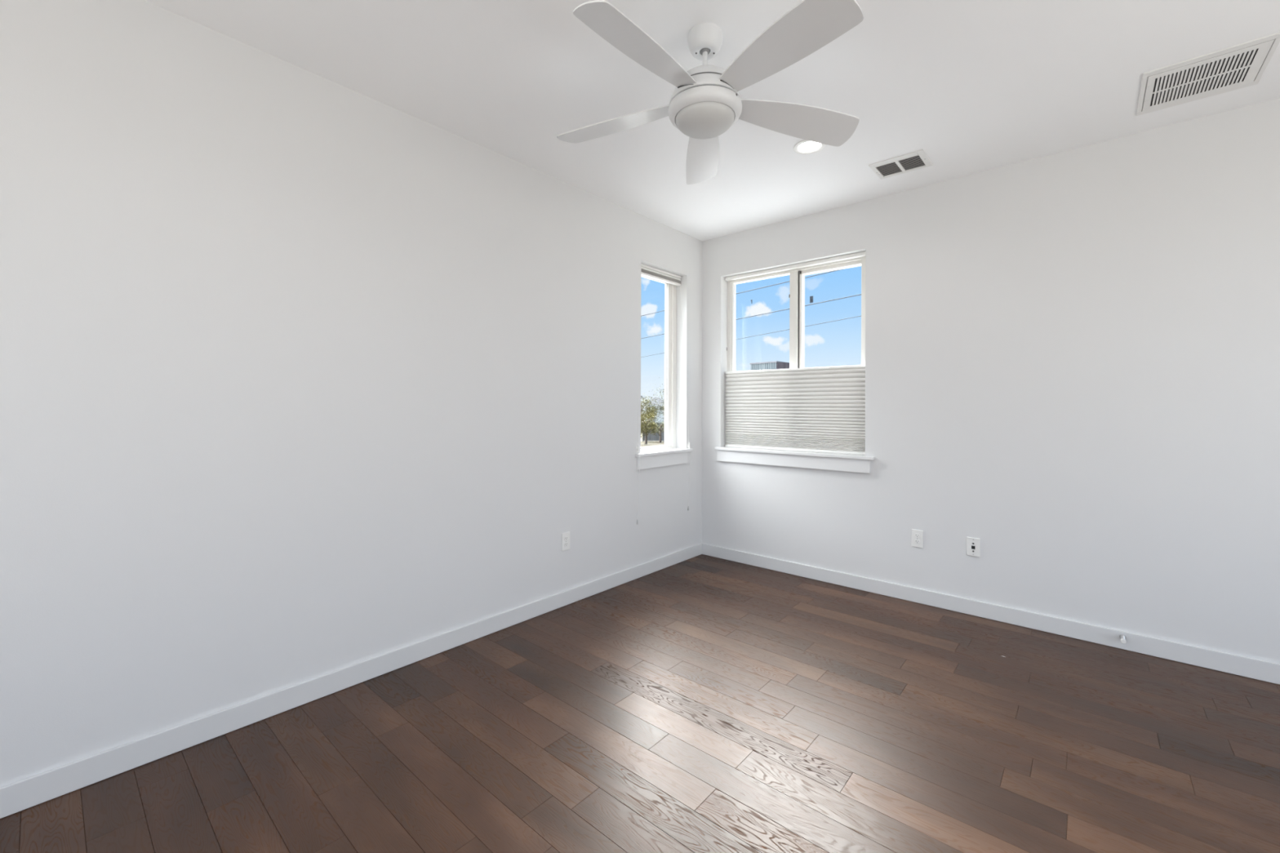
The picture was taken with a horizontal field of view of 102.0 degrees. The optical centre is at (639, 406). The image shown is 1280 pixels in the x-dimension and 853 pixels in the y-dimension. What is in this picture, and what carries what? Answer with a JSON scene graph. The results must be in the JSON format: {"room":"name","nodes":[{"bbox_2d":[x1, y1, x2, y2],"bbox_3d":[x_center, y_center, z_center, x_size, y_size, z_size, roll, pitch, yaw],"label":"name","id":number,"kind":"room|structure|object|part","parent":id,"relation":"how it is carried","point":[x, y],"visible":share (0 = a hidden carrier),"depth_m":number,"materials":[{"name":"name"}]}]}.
{"room":"empty bedroom","nodes":[
{"label":"empty bedroom","id":0,"kind":"room"},
{"bbox_2d":[0,0,702,786],"bbox_3d":[-1.268,-0.088,2.603,0.200,2.740,5.300,0,0,41],"label":"wall","id":1,"kind":"structure","parent":0,"point":[305,375],"depth_m":2.13,"materials":[{"name":"white paint"}]},
{"bbox_2d":[0,542,702,818],"bbox_3d":[-1.191,1.234,2.533,0.014,0.093,5.300,0,0,41],"label":"baseboard","id":2,"kind":"structure","parent":1,"relation":"attached to","point":[25,793],"depth_m":2.14,"materials":[{"name":"white paint"}]},
{"bbox_2d":[561,531,569,551],"bbox_3d":[-0.479,0.872,3.357,0.010,0.115,0.069,0,0,41],"label":"wall outlet","id":3,"kind":"object","parent":1,"relation":"attached to","point":[565,536],"visible":1,"depth_m":3.35,"materials":[{"name":"white plastic"}]},
{"bbox_2d":[635,275,693,470],"bbox_3d":[0.133,-0.318,4.188,0.231,1.579,0.700,0,0,41],"label":"window","id":4,"kind":"structure","parent":1,"relation":"in","point":[666,455],"depth_m":4.39,"materials":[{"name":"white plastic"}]},
{"bbox_2d":[635,425,640,524],"bbox_3d":[-0.025,-0.097,3.903,0.030,1.954,0.108,0,0,-30],"label":"blind cord","id":5,"kind":"object","parent":4,"relation":"hanging from","point":[637,446],"visible":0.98,"depth_m":3.87,"materials":[{"name":"white fabric"}]},
{"bbox_3d":[-0.023,-0.113,3.905,0.022,1.922,0.107,0,0,-23],"label":"cord","id":6,"kind":"part","parent":5,"relation":"part of","materials":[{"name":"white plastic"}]},
{"bbox_3d":[0.092,-0.362,4.235,0.038,1.402,0.490,0,0,41],"label":"sash","id":7,"kind":"part","parent":4,"relation":"part of","materials":[{"name":"white plastic"}]},
{"bbox_3d":[0.086,-0.378,4.241,0.090,1.459,0.586,0,0,41],"label":"frame","id":8,"kind":"part","parent":4,"relation":"part of","materials":[{"name":"white plastic"}]},
{"bbox_2d":[640,263,681,286],"bbox_3d":[0.147,-1.067,4.189,0.042,0.079,0.574,0,0,41],"label":"cellular shade","id":9,"kind":"object","parent":4,"relation":"attached to","point":[647,271],"visible":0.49,"depth_m":4.18,"materials":[{"name":"white fabric"}]},
{"bbox_3d":[0.149,-1.076,4.188,0.034,0.014,0.570,0,0,41],"label":"rail","id":10,"kind":"part","parent":9,"relation":"part of","materials":[{"name":"white plastic"}]},
{"bbox_3d":[0.149,-1.035,4.188,0.034,0.016,0.570,0,0,41],"label":"rail","id":11,"kind":"part","parent":9,"relation":"part of","materials":[{"name":"white plastic"}]},
{"bbox_3d":[0.147,-1.097,4.189,0.042,0.020,0.574,0,0,41],"label":"head rail","id":12,"kind":"part","parent":9,"relation":"part of","materials":[{"name":"white plastic"}]},
{"bbox_3d":[0.165,0.363,4.158,0.141,0.023,0.700,0,0,41],"label":"sill","id":13,"kind":"part","parent":4,"relation":"part of","materials":[{"name":"white paint"}]},
{"bbox_2d":[680,285,691,510],"bbox_3d":[0.387,-0.099,4.379,0.107,1.947,0.025,0,0,14],"label":"blind cord","id":14,"kind":"object","parent":4,"relation":"hanging from","point":[680,286],"visible":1,"depth_m":4.37,"materials":[{"name":"white fabric"}]},
{"bbox_2d":[0,554,1279,852],"bbox_3d":[0.466,1.387,1.097,4.800,0.200,5.700,0,0,41],"label":"floor","id":15,"kind":"structure","parent":0,"point":[702,703],"depth_m":1.94,"materials":[{"name":"brown wood"}]},
{"bbox_2d":[145,0,1279,240],"bbox_3d":[0.475,-1.553,1.097,4.800,0.200,5.700,0,0,41],"label":"ceiling","id":16,"kind":"structure","parent":0,"point":[975,86],"depth_m":2.29,"materials":[{"name":"white paint"}]},
{"bbox_2d":[556,0,863,184],"bbox_3d":[0.224,-1.263,1.989,1.275,0.381,1.222,0,0,41],"label":"ceiling fan","id":17,"kind":"object","parent":16,"relation":"hanging from","point":[705,101],"visible":1,"depth_m":1.91,"materials":[{"name":"white plastic"}]},
{"bbox_3d":[-0.091,-1.188,2.190,0.552,0.049,0.158,0,0,25],"label":"blade","id":18,"kind":"part","parent":17,"relation":"part of","materials":[{"name":"white paint"}]},
{"bbox_3d":[0.014,-1.184,1.727,0.161,0.055,0.550,0,0,41],"label":"blade","id":19,"kind":"part","parent":17,"relation":"part of","materials":[{"name":"white paint"}]},
{"bbox_3d":[0.293,-1.175,2.406,0.158,0.057,0.552,0,0,5],"label":"blade","id":20,"kind":"part","parent":17,"relation":"part of","materials":[{"name":"white paint"}]},
{"bbox_3d":[0.254,-1.102,2.025,0.228,0.059,0.228,0,0,41],"label":"lamp shade","id":21,"kind":"part","parent":17,"relation":"part of","materials":[{"name":"white glass"}]},
{"bbox_3d":[0.454,-1.169,1.700,0.158,0.068,0.552,0,0,-32],"label":"blade","id":22,"kind":"part","parent":17,"relation":"part of","materials":[{"name":"white paint"}]},
{"bbox_3d":[0.626,-1.165,2.111,0.552,0.072,0.158,0,0,-14],"label":"blade","id":23,"kind":"part","parent":17,"relation":"part of","materials":[{"name":"white paint"}]},
{"bbox_2d":[793,139,826,154],"bbox_3d":[0.942,-1.448,2.882,0.173,0.008,0.173,0,0,41],"label":"recessed light","id":24,"kind":"object","parent":16,"relation":"in","point":[802,147],"visible":0.77,"depth_m":2.89,"materials":[{"name":"white plastic"}]},
{"bbox_2d":[868,149,933,179],"bbox_3d":[1.559,-1.444,3.098,0.294,0.011,0.246,0,0,41],"label":"ceiling vent","id":25,"kind":"object","parent":16,"relation":"in","point":[916,160],"visible":1,"depth_m":3.09,"materials":[{"name":"white metal"}]},
{"bbox_2d":[1136,31,1279,115],"bbox_3d":[2.468,-1.442,2.278,0.394,0.008,0.426,0,0,41],"label":"ceiling vent","id":26,"kind":"object","parent":16,"relation":"in","point":[1242,65],"visible":1,"depth_m":2.26,"materials":[{"name":"white metal"}]},
{"bbox_2d":[701,97,1279,663],"bbox_3d":[2.196,-0.077,3.241,4.600,2.740,0.200,0,0,41],"label":"wall","id":27,"kind":"structure","parent":0,"point":[1073,356],"depth_m":2.92,"materials":[{"name":"white paint"}]},
{"bbox_2d":[715,256,874,473],"bbox_3d":[1.199,-0.325,4.078,1.285,1.573,0.231,0,0,41],"label":"window","id":28,"kind":"structure","parent":27,"relation":"in","point":[807,460],"depth_m":4.09,"materials":[{"name":"white plastic"}]},
{"bbox_3d":[1.017,-0.381,4.289,0.600,1.389,0.032,0,0,41],"label":"sliding sash","id":29,"kind":"part","parent":28,"relation":"part of","materials":[{"name":"white plastic"}]},
{"bbox_3d":[1.166,0.356,4.043,1.285,0.023,0.136,0,0,41],"label":"sill","id":30,"kind":"part","parent":28,"relation":"part of","materials":[{"name":"white paint"}]},
{"bbox_2d":[724,251,865,455],"bbox_3d":[1.182,-0.384,4.082,1.166,1.454,0.042,0,0,41],"label":"cellular shade","id":31,"kind":"object","parent":28,"relation":"attached to","point":[811,409],"visible":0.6,"depth_m":4.01,"materials":[{"name":"white fabric"}]},
{"bbox_3d":[1.185,-1.097,4.082,1.166,0.026,0.042,0,0,41],"label":"head rail","id":32,"kind":"part","parent":31,"relation":"part of","materials":[{"name":"white plastic"}]},
{"bbox_3d":[1.179,0.333,4.080,1.160,0.020,0.038,0,0,41],"label":"rail","id":33,"kind":"part","parent":31,"relation":"part of","materials":[{"name":"white plastic"}]},
{"bbox_3d":[1.180,-0.290,4.079,1.160,0.019,0.032,0,0,41],"label":"rail","id":34,"kind":"part","parent":31,"relation":"part of","materials":[{"name":"white plastic"}]},
{"bbox_3d":[1.233,-0.383,4.139,1.181,1.456,0.095,0,0,41],"label":"frame","id":35,"kind":"part","parent":28,"relation":"part of","materials":[{"name":"white plastic"}]},
{"bbox_2d":[911,528,923,548],"bbox_3d":[1.829,0.869,3.417,0.069,0.115,0.010,0,0,41],"label":"wall outlet","id":36,"kind":"object","parent":27,"relation":"attached to","point":[917,535],"visible":1,"depth_m":3.41,"materials":[{"name":"white plastic"}]},
{"bbox_2d":[914,539,919,543],"bbox_3d":[1.828,0.889,3.416,0.034,0.027,0.005,0,0,41],"label":"receptacle","id":37,"kind":"object","parent":36,"relation":"attached to","point":[916,541],"depth_m":3.41,"materials":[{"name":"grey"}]},
{"bbox_2d":[966,537,980,557],"bbox_3d":[2.066,0.869,3.211,0.071,0.115,0.010,0,0,41],"label":"plate","id":38,"kind":"object","parent":27,"relation":"attached to","point":[973,544],"visible":1,"depth_m":3.21,"materials":[{"name":"white plastic"}]},
{"bbox_2d":[702,543,1279,684],"bbox_3d":[2.203,1.244,3.090,4.386,0.093,0.014,0,0,41],"label":"baseboard","id":39,"kind":"structure","parent":27,"relation":"attached to","point":[1262,670],"depth_m":3.01,"materials":[{"name":"white paint"}]},
{"bbox_2d":[1119,634,1126,644],"bbox_3d":[2.547,1.226,2.731,0.026,0.026,0.076,0,0,41],"label":"door stop","id":40,"kind":"object","parent":27,"relation":"attached to","point":[1122,637],"visible":1,"depth_m":2.72,"materials":[{"name":"silver metal"}]},
{"label":"outside","id":41,"kind":"structure","parent":0,"visible":0},
{"bbox_2d":[640,422,664,447],"bbox_3d":[11.613,4.270,47.867,280.000,0.500,320.000,0,0,41],"label":"ground","id":42,"kind":"structure","parent":41,"point":[650,443],"depth_m":56.19,"materials":[{"name":"beige concrete"}]},
{"bbox_2d":[640,395,661,422],"bbox_3d":[0.143,0.878,87.966,7.637,6.228,6.764,0,0,41],"label":"tree","id":43,"kind":"object","parent":42,"relation":"on","point":[643,398],"visible":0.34,"depth_m":87.71,"materials":[{"name":"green plant"}]},
{"bbox_2d":[640,410,663,444],"bbox_3d":[0.650,2.195,55.692,3.172,3.603,3.451,0,0,41],"label":"tree","id":44,"kind":"object","parent":42,"relation":"on","point":[652,427],"visible":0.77,"depth_m":55.32,"materials":[{"name":"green plant"}]},
{"bbox_2d":[642,422,664,441],"bbox_3d":[4.535,2.914,59.878,8.479,2.170,0.172,0,0,-1],"label":"fence","id":45,"kind":"object","parent":42,"relation":"on","point":[650,437],"visible":0.15,"depth_m":59.76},
{"bbox_2d":[643,397,664,422],"bbox_3d":[4.273,0.749,134.392,6.500,6.500,9.750,0,0,2],"label":"house","id":46,"kind":"structure","parent":42,"relation":"on","point":[657,406],"depth_m":129.92,"materials":[{"name":"white"}]},
{"bbox_2d":[643,377,664,420],"bbox_3d":[3.493,-0.068,72.567,6.033,8.137,6.040,0,0,41],"label":"tree","id":47,"kind":"object","parent":42,"relation":"on","point":[663,406],"visible":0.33,"depth_m":73.03,"materials":[{"name":"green plant"}]},
{"bbox_2d":[654,417,664,442],"bbox_3d":[2.333,2.553,57.740,2.524,2.901,2.380,0,0,41],"label":"tree","id":48,"kind":"object","parent":42,"relation":"on","point":[660,428],"visible":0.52,"depth_m":57.72,"materials":[{"name":"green plant"}]},
{"bbox_2d":[750,360,789,370],"bbox_3d":[12.143,0.052,46.750,3.946,7.940,2.752,0,0,-45],"label":"building","id":49,"kind":"structure","parent":42,"relation":"on","point":[766,365],"depth_m":45.27,"materials":[{"name":"grey concrete"}]},
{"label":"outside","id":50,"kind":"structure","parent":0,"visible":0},
{"bbox_2d":[641,268,844,315],"bbox_3d":[4.699,-4.375,18.748,0.032,1.182,56.530,0,0,-33],"label":"wire","id":51,"kind":"object","parent":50,"point":[843,268],"visible":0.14,"depth_m":18.54,"materials":[{"name":"grey metal"}]},
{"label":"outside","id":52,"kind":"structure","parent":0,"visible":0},
{"bbox_2d":[640,293,861,338],"bbox_3d":[4.696,-3.406,18.748,0.032,0.124,56.530,0,0,-33],"label":"wire","id":53,"kind":"object","parent":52,"point":[860,294],"visible":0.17,"depth_m":18.23,"materials":[{"name":"grey metal"}]},
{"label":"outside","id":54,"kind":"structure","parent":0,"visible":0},
{"bbox_2d":[640,315,861,357],"bbox_3d":[4.694,-2.669,18.748,0.020,1.262,56.530,0,0,-33],"label":"wire","id":55,"kind":"object","parent":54,"point":[857,316],"visible":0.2,"depth_m":18.12,"materials":[{"name":"grey metal"}]}
]}

